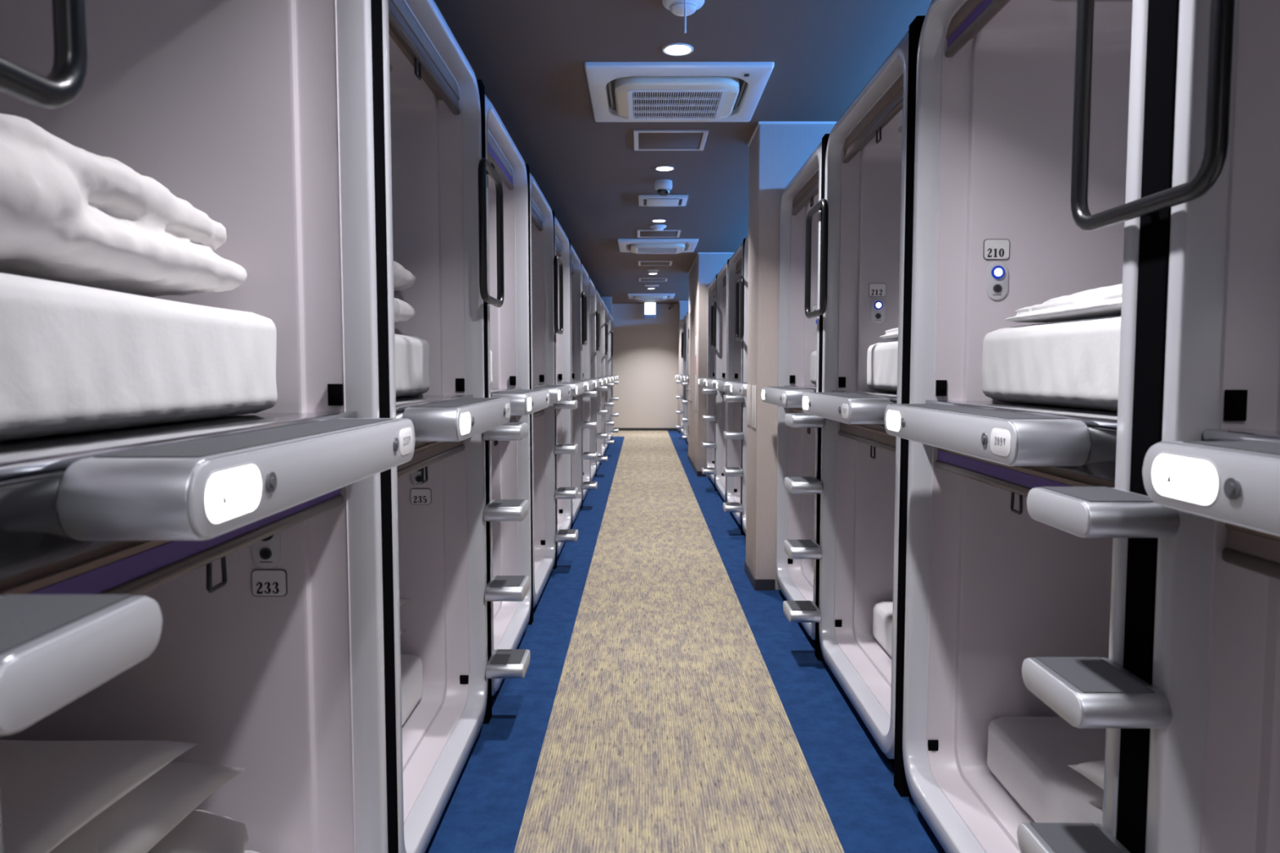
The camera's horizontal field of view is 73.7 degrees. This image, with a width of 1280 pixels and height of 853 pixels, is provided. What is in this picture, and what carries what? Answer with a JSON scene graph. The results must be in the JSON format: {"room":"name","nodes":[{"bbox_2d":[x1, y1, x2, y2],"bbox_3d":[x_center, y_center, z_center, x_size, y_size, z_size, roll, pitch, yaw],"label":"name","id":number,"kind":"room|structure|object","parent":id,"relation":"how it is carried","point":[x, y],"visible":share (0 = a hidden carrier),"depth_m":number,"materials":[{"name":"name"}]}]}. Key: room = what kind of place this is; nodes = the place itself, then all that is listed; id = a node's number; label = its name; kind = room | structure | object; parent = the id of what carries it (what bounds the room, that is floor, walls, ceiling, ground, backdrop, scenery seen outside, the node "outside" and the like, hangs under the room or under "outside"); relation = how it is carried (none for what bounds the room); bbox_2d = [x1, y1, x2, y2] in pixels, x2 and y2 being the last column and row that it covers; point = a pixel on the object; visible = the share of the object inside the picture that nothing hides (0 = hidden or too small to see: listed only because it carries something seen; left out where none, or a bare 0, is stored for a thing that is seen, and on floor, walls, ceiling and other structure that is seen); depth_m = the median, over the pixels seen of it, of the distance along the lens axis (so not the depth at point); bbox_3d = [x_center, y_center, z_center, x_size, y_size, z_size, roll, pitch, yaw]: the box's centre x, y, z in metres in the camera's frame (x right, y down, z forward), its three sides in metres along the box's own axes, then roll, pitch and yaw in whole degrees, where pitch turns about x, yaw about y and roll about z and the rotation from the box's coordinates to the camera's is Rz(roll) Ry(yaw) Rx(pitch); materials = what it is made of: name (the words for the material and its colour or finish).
{"room":"capsule hotel corridor","nodes":[
{"label":"capsule hotel corridor","id":0,"kind":"room"},
{"bbox_2d":[612,303,678,427],"bbox_3d":[-0.858,-1.171,16.952,7.400,2.510,0.100,0,4,0],"label":"wall","id":1,"kind":"structure","parent":0,"point":[646,350],"depth_m":16.90,"materials":[{"name":"beige paint"}]},
{"bbox_2d":[613,427,677,431],"bbox_3d":[-1.908,0.057,16.979,5.300,0.055,0.011,0,4,0],"label":"baseboard","id":2,"kind":"structure","parent":1,"relation":"attached to","point":[619,428],"depth_m":16.97,"materials":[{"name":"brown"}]},
{"bbox_2d":[434,0,932,303],"bbox_3d":[-0.883,-1.815,6.868,7.400,0.100,19.940,0,4,0],"label":"ceiling","id":3,"kind":"structure","parent":0,"point":[529,57],"depth_m":3.98,"materials":[{"name":"blue paint"}]},
{"bbox_2d":[644,302,656,318],"bbox_3d":[0.195,-2.244,16.461,0.236,0.305,0.054,0,4,0],"label":"exit sign","id":4,"kind":"object","parent":3,"relation":"hanging from","point":[650,308],"visible":1,"depth_m":16.43,"materials":[{"name":"white"}]},
{"bbox_2d":[627,293,675,300],"bbox_3d":[0.196,-2.268,14.983,0.810,0.062,0.810,0,4,0],"label":"air conditioner","id":5,"kind":"object","parent":3,"relation":"attached to","point":[637,296],"visible":1,"depth_m":14.73,"materials":[{"name":"white plastic"}]},
{"bbox_2d":[638,261,672,266],"bbox_3d":[0.184,-1.996,10.441,0.410,0.008,0.410,0,4,0],"label":"access hatch","id":6,"kind":"object","parent":3,"relation":"attached to","point":[640,263],"visible":1,"depth_m":10.43,"materials":[{"name":"silver metal"}]},
{"bbox_2d":[617,239,698,253],"bbox_3d":[0.181,-1.870,8.926,0.810,0.062,0.810,0,4,0],"label":"air conditioner","id":7,"kind":"object","parent":3,"relation":"attached to","point":[633,246],"visible":1,"depth_m":8.69,"materials":[{"name":"white plastic"}]},
{"bbox_2d":[635,247,679,253],"bbox_3d":[0.181,-1.845,8.928,0.450,0.012,0.450,0,4,0],"label":"grille","id":8,"kind":"object","parent":7,"relation":"attached to","point":[638,250],"depth_m":8.92,"materials":[{"name":"white plastic"}]},
{"bbox_2d":[636,230,680,237],"bbox_3d":[0.179,-1.847,8.176,0.410,0.008,0.410,0,4,0],"label":"access hatch","id":9,"kind":"object","parent":3,"relation":"attached to","point":[641,233],"visible":0.96,"depth_m":8.18,"materials":[{"name":"silver metal"}]},
{"bbox_2d":[638,194,688,206],"bbox_3d":[0.175,-1.728,6.540,0.370,0.030,0.340,0,4,0],"label":"ceiling vent","id":10,"kind":"object","parent":3,"relation":"in","point":[649,200],"visible":1,"depth_m":6.45,"materials":[{"name":"white plastic"}]},
{"bbox_2d":[654,179,672,195],"bbox_3d":[0.163,-1.652,5.924,0.124,0.102,0.124,0,4,0],"label":"dome camera","id":11,"kind":"object","parent":3,"relation":"attached to","point":[663,187],"visible":1,"depth_m":5.88,"materials":[{"name":"white plastic"}]},
{"bbox_2d":[633,129,708,150],"bbox_3d":[0.170,-1.629,4.863,0.410,0.008,0.410,0,4,0],"label":"access hatch","id":12,"kind":"object","parent":3,"relation":"attached to","point":[649,140],"visible":1,"depth_m":4.84,"materials":[{"name":"silver metal"}]},
{"bbox_2d":[662,43,693,55],"bbox_3d":[0.155,-1.539,3.486,0.128,0.006,0.128,0,4,0],"label":"recessed light","id":13,"kind":"object","parent":3,"relation":"in","point":[673,49],"visible":1,"depth_m":3.48,"materials":[{"name":"white glass"}]},
{"bbox_2d":[584,62,773,121],"bbox_3d":[0.168,-1.548,4.037,0.810,0.062,0.810,0,4,0],"label":"air conditioner","id":14,"kind":"object","parent":3,"relation":"attached to","point":[620,91],"visible":1,"depth_m":3.85,"materials":[{"name":"white plastic"}]},
{"bbox_2d":[626,89,727,119],"bbox_3d":[0.168,-1.523,4.038,0.450,0.012,0.450,0,4,0],"label":"grille","id":15,"kind":"object","parent":14,"relation":"attached to","point":[642,104],"depth_m":4.03,"materials":[{"name":"white plastic"}]},
{"bbox_2d":[662,0,704,16],"bbox_3d":[0.154,-1.491,3.028,0.150,0.043,0.150,0,4,0],"label":"smoke detector","id":16,"kind":"object","parent":3,"relation":"attached to","point":[676,6],"visible":0.95,"depth_m":3.01,"materials":[{"name":"white plastic"}]},
{"bbox_2d":[677,300,688,433],"bbox_3d":[1.794,-1.142,16.516,2.094,2.510,0.732,0,4,0],"label":"wall pillar","id":17,"kind":"structure","parent":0,"point":[683,305],"depth_m":16.21,"materials":[{"name":"grey"}]},
{"bbox_2d":[425,431,945,852],"bbox_3d":[-0.883,0.789,7.039,7.400,0.100,19.940,0,4,0],"label":"floor","id":18,"kind":"structure","parent":0,"point":[484,811],"depth_m":2.92,"materials":[{"name":"blue carpet"}]},
{"bbox_2d":[0,0,162,735],"bbox_3d":[-0.471,0.090,0.607,0.156,2.140,0.355,0,4,0],"label":"step ladder","id":19,"kind":"object","parent":18,"relation":"on","point":[55,649],"visible":1,"depth_m":0.63,"materials":[{"name":"silver metal"}]},
{"bbox_2d":[0,472,387,852],"bbox_3d":[-1.517,0.587,1.209,2.000,1.066,1.064,0,4,0],"label":"capsule","id":20,"kind":"object","parent":18,"relation":"on","point":[268,657],"visible":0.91,"depth_m":1.67,"materials":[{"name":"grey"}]},
{"bbox_2d":[0,0,414,579],"bbox_3d":[-1.462,-0.473,1.139,2.111,1.146,1.064,0,4,0],"label":"capsule","id":21,"kind":"object","parent":20,"relation":"on","point":[257,115],"visible":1,"depth_m":1.59,"materials":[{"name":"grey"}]},
{"bbox_2d":[0,272,277,442],"bbox_3d":[-1.565,-0.091,1.165,1.804,0.188,0.869,0,4,0],"label":"mattress","id":22,"kind":"object","parent":21,"relation":"on","point":[74,358],"visible":1,"depth_m":1.09,"materials":[{"name":"fabric"}]},
{"bbox_2d":[0,113,247,297],"bbox_3d":[-1.202,-0.296,1.181,1.042,0.217,0.829,0,4,0],"label":"duvet","id":23,"kind":"object","parent":22,"relation":"on","point":[71,214],"visible":0.84,"depth_m":1.14,"materials":[{"name":"fabric"}]},
{"bbox_2d":[244,850,258,852],"bbox_3d":[-1.586,0.916,1.231,1.762,0.161,0.867,0,4,0],"label":"mattress","id":24,"kind":"object","parent":20,"relation":"in","point":[246,851],"visible":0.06,"depth_m":1.63,"materials":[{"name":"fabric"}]},
{"bbox_2d":[147,809,248,852],"bbox_3d":[-1.067,0.776,1.258,0.745,0.112,0.805,0,4,0],"label":"duvet","id":25,"kind":"object","parent":24,"relation":"on","point":[202,831],"visible":0.25,"depth_m":1.53,"materials":[{"name":"fabric"}]},
{"bbox_2d":[48,760,245,852],"bbox_3d":[-1.067,0.654,1.398,0.640,0.107,0.440,0,3,0],"label":"pillow","id":26,"kind":"object","parent":25,"relation":"on","point":[140,820],"visible":0.45,"depth_m":1.40,"materials":[{"name":"fabric"}]},
{"bbox_2d":[0,739,199,852],"bbox_3d":[-1.067,0.547,1.226,0.640,0.115,0.440,0,4,0],"label":"pillow","id":27,"kind":"object","parent":26,"relation":"on","point":[50,790],"visible":1,"depth_m":1.24,"materials":[{"name":"fabric"}]},
{"bbox_2d":[259,547,271,559],"bbox_3d":[-0.720,0.245,1.641,0.023,0.023,0.003,0,4,0],"label":"socket","id":28,"kind":"object","parent":20,"relation":"attached to","point":[265,553],"depth_m":1.64,"materials":[{"name":"grey"}]},
{"bbox_2d":[370,0,398,852],"bbox_3d":[-0.532,0.016,1.736,0.029,2.140,0.067,0,4,0],"label":"trim","id":29,"kind":"structure","parent":18,"relation":"on","point":[376,5],"depth_m":1.73,"materials":[{"name":"black plastic"}]},
{"bbox_2d":[391,432,488,852],"bbox_3d":[-1.514,0.512,2.338,2.000,1.066,1.064,0,4,0],"label":"capsule","id":30,"kind":"object","parent":18,"relation":"on","point":[439,528],"visible":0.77,"depth_m":2.79,"materials":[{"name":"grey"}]},
{"bbox_2d":[400,654,422,726],"bbox_3d":[-1.583,0.841,2.360,1.762,0.161,0.867,0,4,0],"label":"mattress","id":31,"kind":"object","parent":30,"relation":"in","point":[411,679],"visible":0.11,"depth_m":2.65,"materials":[{"name":"fabric"}]},
{"bbox_2d":[382,0,510,444],"bbox_3d":[-1.459,-0.547,2.269,2.111,1.146,1.064,0,4,0],"label":"capsule","id":32,"kind":"object","parent":30,"relation":"on","point":[433,122],"visible":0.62,"depth_m":2.72,"materials":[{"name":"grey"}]},
{"bbox_2d":[394,333,430,397],"bbox_3d":[-1.562,-0.165,2.294,1.804,0.188,0.869,0,4,0],"label":"mattress","id":33,"kind":"object","parent":32,"relation":"on","point":[411,353],"visible":0.16,"depth_m":2.49,"materials":[{"name":"fabric"}]},
{"bbox_2d":[393,261,415,323],"bbox_3d":[-1.055,-0.384,2.315,0.749,0.231,0.818,0,4,0],"label":"duvet","id":34,"kind":"object","parent":33,"relation":"on","point":[403,279],"visible":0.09,"depth_m":2.50,"materials":[{"name":"fabric"}]},
{"bbox_2d":[476,79,530,724],"bbox_3d":[-0.466,-0.058,2.866,0.156,2.140,0.355,0,4,0],"label":"step ladder","id":35,"kind":"object","parent":18,"relation":"on","point":[502,663],"visible":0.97,"depth_m":2.84,"materials":[{"name":"silver metal"}]},
{"bbox_2d":[488,414,531,696],"bbox_3d":[-1.511,0.438,3.468,2.000,1.066,1.064,0,4,0],"label":"capsule","id":36,"kind":"object","parent":18,"relation":"on","point":[509,461],"visible":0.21,"depth_m":3.94,"materials":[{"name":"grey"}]},
{"bbox_2d":[484,94,549,415],"bbox_3d":[-1.456,-0.622,3.398,2.111,1.146,1.064,0,4,0],"label":"capsule","id":37,"kind":"object","parent":36,"relation":"on","point":[508,325],"visible":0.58,"depth_m":3.86,"materials":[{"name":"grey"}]},
{"bbox_2d":[525,164,533,624],"bbox_3d":[-0.526,-0.133,3.995,0.029,2.140,0.067,0,4,0],"label":"trim","id":38,"kind":"structure","parent":18,"relation":"on","point":[531,620],"depth_m":3.98,"materials":[{"name":"black plastic"}]},
{"bbox_2d":[531,403,555,608],"bbox_3d":[-1.509,0.364,4.598,2.000,1.066,1.064,0,4,0],"label":"capsule","id":39,"kind":"object","parent":18,"relation":"on","point":[543,421],"visible":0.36,"depth_m":5.07,"materials":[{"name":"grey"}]},
{"bbox_2d":[529,173,570,403],"bbox_3d":[-1.453,-0.696,4.528,2.111,1.146,1.064,0,4,0],"label":"capsule","id":40,"kind":"object","parent":39,"relation":"on","point":[541,220],"visible":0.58,"depth_m":5.00,"materials":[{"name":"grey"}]},
{"bbox_2d":[555,398,571,556],"bbox_3d":[-1.506,0.289,5.727,2.000,1.066,1.064,0,4,0],"label":"capsule","id":41,"kind":"object","parent":18,"relation":"on","point":[563,461],"visible":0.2,"depth_m":6.20,"materials":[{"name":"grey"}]},
{"bbox_2d":[554,216,583,396],"bbox_3d":[-1.450,-0.770,5.657,2.111,1.146,1.064,0,4,0],"label":"capsule","id":42,"kind":"object","parent":41,"relation":"on","point":[562,342],"visible":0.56,"depth_m":6.13,"materials":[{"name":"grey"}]},
{"bbox_2d":[551,210,577,568],"bbox_3d":[-0.460,-0.207,5.125,0.156,2.140,0.355,0,4,0],"label":"step ladder","id":43,"kind":"object","parent":18,"relation":"on","point":[562,535],"visible":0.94,"depth_m":5.09,"materials":[{"name":"silver metal"}]},
{"bbox_2d":[568,240,572,528],"bbox_3d":[-0.521,-0.281,6.254,0.029,2.140,0.067,0,4,0],"label":"trim","id":44,"kind":"structure","parent":18,"relation":"on","point":[569,240],"depth_m":6.26,"materials":[{"name":"plastic"}]},
{"bbox_2d":[571,394,582,523],"bbox_3d":[-1.503,0.215,6.857,2.000,1.066,1.064,0,4,0],"label":"capsule","id":45,"kind":"object","parent":18,"relation":"on","point":[576,414],"visible":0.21,"depth_m":7.33,"materials":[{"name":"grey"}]},
{"bbox_2d":[570,244,593,391],"bbox_3d":[-1.447,-0.845,6.787,2.111,1.146,1.064,0,4,0],"label":"capsule","id":46,"kind":"object","parent":45,"relation":"on","point":[575,267],"visible":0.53,"depth_m":7.26,"materials":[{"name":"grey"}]},
{"bbox_2d":[582,397,590,500],"bbox_3d":[-1.500,0.141,7.986,2.000,1.066,1.064,0,4,0],"label":"capsule","id":47,"kind":"object","parent":18,"relation":"on","point":[585,401],"visible":0.16,"depth_m":8.47,"materials":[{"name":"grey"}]},
{"bbox_2d":[581,263,599,388],"bbox_3d":[-1.445,-0.919,7.916,2.111,1.146,1.064,0,4,0],"label":"capsule","id":48,"kind":"object","parent":47,"relation":"on","point":[584,276],"visible":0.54,"depth_m":8.39,"materials":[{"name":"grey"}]},
{"bbox_2d":[580,259,597,508],"bbox_3d":[-0.455,-0.356,7.384,0.156,2.140,0.355,0,4,0],"label":"step ladder","id":49,"kind":"object","parent":18,"relation":"on","point":[585,424],"visible":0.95,"depth_m":7.33,"materials":[{"name":"silver metal"}]},
{"bbox_2d":[590,388,595,481],"bbox_3d":[-1.497,0.066,9.116,2.000,1.066,1.064,0,4,0],"label":"capsule","id":50,"kind":"object","parent":18,"relation":"on","point":[593,400],"visible":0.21,"depth_m":9.59,"materials":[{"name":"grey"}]},
{"bbox_2d":[589,277,604,386],"bbox_3d":[-1.442,-0.993,9.046,2.111,1.146,1.064,0,4,0],"label":"capsule","id":51,"kind":"object","parent":50,"relation":"on","point":[592,287],"visible":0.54,"depth_m":9.52,"materials":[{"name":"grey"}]},
{"bbox_2d":[595,391,600,470],"bbox_3d":[-1.494,-0.008,10.245,2.000,1.066,1.064,0,4,0],"label":"capsule","id":52,"kind":"object","parent":18,"relation":"on","point":[598,393],"visible":0.09,"depth_m":10.73,"materials":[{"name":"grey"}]},
{"bbox_2d":[595,288,608,384],"bbox_3d":[-1.439,-1.068,10.175,2.111,1.146,1.064,0,4,0],"label":"capsule","id":53,"kind":"object","parent":52,"relation":"on","point":[597,295],"visible":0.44,"depth_m":10.64,"materials":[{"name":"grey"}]},
{"bbox_2d":[594,286,607,476],"bbox_3d":[-0.449,-0.504,9.643,0.156,2.140,0.355,0,4,0],"label":"step ladder","id":54,"kind":"object","parent":18,"relation":"on","point":[599,435],"visible":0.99,"depth_m":9.59,"materials":[{"name":"silver metal"}]},
{"bbox_2d":[600,385,604,455],"bbox_3d":[-1.492,-0.082,11.375,2.000,1.066,1.064,0,4,0],"label":"capsule","id":55,"kind":"object","parent":18,"relation":"on","point":[602,393],"visible":0.11,"depth_m":11.85,"materials":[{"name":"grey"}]},
{"bbox_2d":[600,297,612,382],"bbox_3d":[-1.436,-1.142,11.305,2.111,1.146,1.064,0,4,0],"label":"capsule","id":56,"kind":"object","parent":55,"relation":"on","point":[602,310],"visible":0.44,"depth_m":11.79,"materials":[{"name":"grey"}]},
{"bbox_2d":[604,386,608,451],"bbox_3d":[-1.489,-0.157,12.505,2.000,1.066,1.064,0,4,0],"label":"capsule","id":57,"kind":"object","parent":18,"relation":"on","point":[606,392],"visible":0.13,"depth_m":12.99,"materials":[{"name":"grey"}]},
{"bbox_2d":[604,304,614,382],"bbox_3d":[-1.433,-1.216,12.435,2.111,1.146,1.064,0,4,0],"label":"capsule","id":58,"kind":"object","parent":57,"relation":"on","point":[606,308],"visible":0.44,"depth_m":12.93,"materials":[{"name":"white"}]},
{"bbox_2d":[604,302,613,455],"bbox_3d":[-0.443,-0.653,11.902,0.156,2.140,0.355,0,4,0],"label":"step ladder","id":59,"kind":"object","parent":18,"relation":"on","point":[610,384],"visible":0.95,"depth_m":11.85,"materials":[{"name":"silver metal"}]},
{"bbox_2d":[608,386,610,444],"bbox_3d":[-1.486,-0.231,13.634,2.000,1.066,1.064,0,4,0],"label":"capsule","id":60,"kind":"object","parent":18,"relation":"on","point":[609,388],"visible":0.09,"depth_m":14.12,"materials":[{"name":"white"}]},
{"bbox_2d":[608,311,617,381],"bbox_3d":[-1.431,-1.291,13.564,2.111,1.146,1.064,0,4,0],"label":"capsule","id":61,"kind":"object","parent":60,"relation":"on","point":[609,313],"visible":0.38,"depth_m":14.04,"materials":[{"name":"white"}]},
{"bbox_2d":[610,329,618,432],"bbox_3d":[-0.438,-0.802,14.161,0.156,2.140,0.355,0,4,0],"label":"step ladder","id":62,"kind":"object","parent":18,"relation":"on","point":[612,430],"visible":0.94,"depth_m":14.11,"materials":[{"name":"silver metal"}]},
{"bbox_2d":[514,431,844,852],"bbox_3d":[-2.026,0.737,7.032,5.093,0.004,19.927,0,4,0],"label":"carpet runner","id":63,"kind":"object","parent":18,"relation":"on","point":[669,730],"visible":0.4,"depth_m":2.96,"materials":[{"name":"beige carpet"}]},
{"bbox_2d":[675,316,684,428],"bbox_3d":[0.718,-0.859,15.020,0.156,2.140,0.355,0,4,0],"label":"step ladder","id":64,"kind":"object","parent":18,"relation":"on","point":[682,333],"visible":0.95,"depth_m":14.97,"materials":[{"name":"silver metal"}]},
{"bbox_2d":[683,381,686,439],"bbox_3d":[1.763,-0.287,14.488,2.000,1.066,1.064,0,4,0],"label":"capsule","id":65,"kind":"object","parent":18,"relation":"on","point":[684,387],"visible":0.12,"depth_m":14.98,"materials":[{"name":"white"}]},
{"bbox_2d":[677,313,687,380],"bbox_3d":[1.708,-1.347,14.418,2.111,1.146,1.064,0,4,0],"label":"capsule","id":66,"kind":"object","parent":65,"relation":"on","point":[686,315],"visible":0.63,"depth_m":14.90,"materials":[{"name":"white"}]},
{"bbox_2d":[702,274,718,491],"bbox_3d":[0.701,-0.427,8.459,0.156,2.140,0.355,0,4,0],"label":"step ladder","id":67,"kind":"object","parent":18,"relation":"on","point":[713,306],"visible":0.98,"depth_m":8.41,"materials":[{"name":"silver metal"}]},
{"bbox_2d":[706,387,715,484],"bbox_3d":[1.750,0.070,9.057,2.000,1.066,1.064,0,4,0],"label":"capsule","id":68,"kind":"object","parent":18,"relation":"on","point":[710,397],"visible":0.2,"depth_m":9.54,"materials":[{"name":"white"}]},
{"bbox_2d":[698,273,718,386],"bbox_3d":[1.694,-0.990,8.987,2.111,1.146,1.064,0,4,0],"label":"capsule","id":69,"kind":"object","parent":68,"relation":"on","point":[711,353],"visible":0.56,"depth_m":9.47,"materials":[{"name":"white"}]},
{"bbox_2d":[715,388,726,502],"bbox_3d":[1.747,0.145,7.927,2.000,1.066,1.064,0,4,0],"label":"capsule","id":70,"kind":"object","parent":18,"relation":"on","point":[721,406],"visible":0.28,"depth_m":8.41,"materials":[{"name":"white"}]},
{"bbox_2d":[706,262,727,388],"bbox_3d":[1.691,-0.915,7.858,2.111,1.146,1.064,0,4,0],"label":"capsule","id":71,"kind":"object","parent":70,"relation":"on","point":[722,277],"visible":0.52,"depth_m":8.34,"materials":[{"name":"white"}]},
{"bbox_2d":[726,391,742,526],"bbox_3d":[1.744,0.219,6.798,2.000,1.066,1.064,0,4,0],"label":"capsule","id":72,"kind":"object","parent":18,"relation":"on","point":[733,446],"visible":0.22,"depth_m":7.28,"materials":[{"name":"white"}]},
{"bbox_2d":[715,242,742,391],"bbox_3d":[1.688,-0.841,6.728,2.111,1.146,1.064,0,4,0],"label":"capsule","id":73,"kind":"object","parent":72,"relation":"on","point":[735,261],"visible":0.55,"depth_m":7.21,"materials":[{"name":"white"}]},
{"bbox_2d":[723,238,746,534],"bbox_3d":[0.696,-0.278,6.200,0.156,2.140,0.355,0,4,0],"label":"step ladder","id":74,"kind":"object","parent":18,"relation":"on","point":[728,507],"visible":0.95,"depth_m":6.17,"materials":[{"name":"silver metal"}]},
{"bbox_2d":[742,396,746,534],"bbox_3d":[1.741,0.293,5.668,2.000,1.066,1.064,0,4,0],"label":"capsule","id":75,"kind":"object","parent":18,"relation":"on","point":[744,402],"visible":0.08,"depth_m":6.16,"materials":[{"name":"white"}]},
{"bbox_2d":[729,235,748,396],"bbox_3d":[1.686,-0.766,5.598,2.111,1.146,1.064,0,4,0],"label":"capsule","id":76,"kind":"object","parent":75,"relation":"on","point":[740,388],"visible":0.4,"depth_m":6.08,"materials":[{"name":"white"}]},
{"bbox_2d":[775,405,817,642],"bbox_3d":[1.737,0.397,4.096,2.000,1.066,1.064,0,4,0],"label":"capsule","id":77,"kind":"object","parent":18,"relation":"on","point":[797,447],"visible":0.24,"depth_m":4.57,"materials":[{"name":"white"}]},
{"bbox_2d":[761,133,830,408],"bbox_3d":[1.682,-0.663,4.026,2.111,1.146,1.064,0,4,0],"label":"capsule","id":78,"kind":"object","parent":77,"relation":"on","point":[798,335],"visible":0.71,"depth_m":4.50,"materials":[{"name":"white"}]},
{"bbox_2d":[809,351,816,384],"bbox_3d":[1.785,-0.281,4.051,1.804,0.188,0.869,0,4,0],"label":"mattress","id":79,"kind":"object","parent":78,"relation":"on","point":[813,356],"visible":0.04,"depth_m":4.38,"materials":[{"name":"fabric"}]},
{"bbox_2d":[782,133,829,660],"bbox_3d":[0.689,-0.100,3.498,0.156,2.140,0.355,0,4,0],"label":"step ladder","id":80,"kind":"object","parent":18,"relation":"on","point":[796,611],"visible":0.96,"depth_m":3.47,"materials":[{"name":"silver metal"}]},
{"bbox_2d":[818,417,900,768],"bbox_3d":[1.734,0.471,2.966,2.000,1.066,1.064,0,4,0],"label":"capsule","id":81,"kind":"object","parent":18,"relation":"on","point":[860,464],"visible":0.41,"depth_m":3.43,"materials":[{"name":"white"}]},
{"bbox_2d":[801,31,908,427],"bbox_3d":[1.679,-0.589,2.896,2.111,1.146,1.064,0,4,0],"label":"capsule","id":82,"kind":"object","parent":81,"relation":"on","point":[865,185],"visible":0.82,"depth_m":3.35,"materials":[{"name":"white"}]},
{"bbox_2d":[866,340,897,391],"bbox_3d":[1.782,-0.207,2.921,1.804,0.188,0.869,0,4,0],"label":"mattress","id":83,"kind":"object","parent":82,"relation":"on","point":[882,357],"visible":0.16,"depth_m":3.12,"materials":[{"name":"fabric"}]},
{"bbox_2d":[872,601,893,656],"bbox_3d":[1.804,0.800,2.987,1.762,0.161,0.867,0,4,0],"label":"mattress","id":84,"kind":"object","parent":81,"relation":"in","point":[882,611],"visible":0.13,"depth_m":3.27,"materials":[{"name":"fabric"}]},
{"bbox_2d":[893,15,925,796],"bbox_3d":[0.749,-0.026,2.369,0.029,2.140,0.067,0,4,0],"label":"trim","id":85,"kind":"structure","parent":18,"relation":"on","point":[900,784],"depth_m":2.36,"materials":[{"name":"black plastic"}]},
{"bbox_2d":[902,440,1130,852],"bbox_3d":[1.732,0.545,1.837,2.000,1.066,1.064,0,4,0],"label":"capsule","id":86,"kind":"object","parent":18,"relation":"on","point":[991,587],"visible":0.43,"depth_m":2.30,"materials":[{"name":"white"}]},
{"bbox_2d":[884,0,1148,481],"bbox_3d":[1.676,-0.514,1.767,2.111,1.146,1.064,0,4,0],"label":"capsule","id":87,"kind":"object","parent":86,"relation":"on","point":[996,234],"visible":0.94,"depth_m":2.22,"materials":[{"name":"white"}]},
{"bbox_2d":[982,315,1120,411],"bbox_3d":[1.780,-0.132,1.792,1.804,0.188,0.869,0,4,0],"label":"mattress","id":88,"kind":"object","parent":87,"relation":"on","point":[1072,363],"visible":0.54,"depth_m":1.81,"materials":[{"name":"fabric"}]},
{"bbox_2d":[1005,283,1122,322],"bbox_3d":[1.106,-0.266,1.849,0.428,0.068,0.601,0,4,0],"label":"blanket","id":89,"kind":"object","parent":88,"relation":"on","point":[1104,301],"visible":0.29,"depth_m":1.80,"materials":[{"name":"white fabric"}]},
{"bbox_2d":[986,716,1106,825],"bbox_3d":[1.801,0.875,1.858,1.762,0.161,0.867,0,4,0],"label":"mattress","id":90,"kind":"object","parent":86,"relation":"in","point":[1030,757],"visible":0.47,"depth_m":2.05,"materials":[{"name":"fabric"}]},
{"bbox_2d":[1067,760,1104,790],"bbox_3d":[1.261,0.747,1.655,0.640,0.107,0.440,0,4,-3],"label":"pillow","id":91,"kind":"object","parent":90,"relation":"on","point":[1094,771],"visible":0.05,"depth_m":1.81,"materials":[{"name":"fabric"}]},
{"bbox_2d":[1017,0,1235,852],"bbox_3d":[0.683,0.049,1.239,0.156,2.140,0.355,0,4,0],"label":"step ladder","id":92,"kind":"object","parent":18,"relation":"on","point":[1086,692],"visible":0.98,"depth_m":1.23,"materials":[{"name":"silver metal"}]},
{"bbox_2d":[1145,510,1279,852],"bbox_3d":[1.729,0.620,0.707,2.000,1.066,1.064,0,4,0],"label":"capsule","id":93,"kind":"object","parent":18,"relation":"on","point":[1214,779],"visible":0.7,"depth_m":1.18,"materials":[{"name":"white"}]},
{"bbox_2d":[1142,0,1279,537],"bbox_3d":[1.673,-0.440,0.637,2.111,1.146,1.064,0,4,0],"label":"capsule","id":94,"kind":"object","parent":93,"relation":"on","point":[1217,456],"visible":1,"depth_m":1.14,"materials":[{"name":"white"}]},
{"bbox_2d":[687,252,734,476],"bbox_3d":[1.738,-0.752,10.589,2.176,2.510,2.032,0,4,0],"label":"wall pillar","id":95,"kind":"structure","parent":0,"point":[705,266],"depth_m":9.61,"materials":[{"name":"grey"}]},
{"bbox_2d":[685,309,693,461],"bbox_3d":[0.620,-0.531,10.962,0.075,1.880,0.850,0,4,0],"label":"door","id":96,"kind":"structure","parent":95,"relation":"attached to","point":[690,388],"depth_m":10.79,"materials":[{"name":"grey"}]},
{"bbox_2d":[694,335,697,410],"bbox_3d":[0.650,-0.619,9.929,0.007,0.870,0.240,0,4,0],"label":"notice board","id":97,"kind":"object","parent":95,"relation":"attached to","point":[695,360],"visible":1,"depth_m":9.88,"materials":[{"name":"white"}]},
{"bbox_2d":[744,121,836,590],"bbox_3d":[1.719,-0.371,4.804,2.186,2.510,0.457,0,4,0],"label":"wall pillar","id":98,"kind":"structure","parent":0,"point":[778,150],"depth_m":4.60,"materials":[{"name":"grey"}]},
{"bbox_2d":[746,384,751,425],"bbox_3d":[0.629,-0.124,4.936,0.005,0.230,0.150,0,4,0],"label":"notice sheet","id":99,"kind":"object","parent":98,"relation":"attached to","point":[748,387],"visible":1,"depth_m":4.91,"materials":[{"name":"white paper"}]},
{"bbox_2d":[751,385,755,428],"bbox_3d":[0.629,-0.110,4.716,0.005,0.230,0.150,0,4,0],"label":"notice sheet","id":100,"kind":"object","parent":98,"relation":"attached to","point":[753,388],"visible":1,"depth_m":4.69,"materials":[{"name":"white paper"}]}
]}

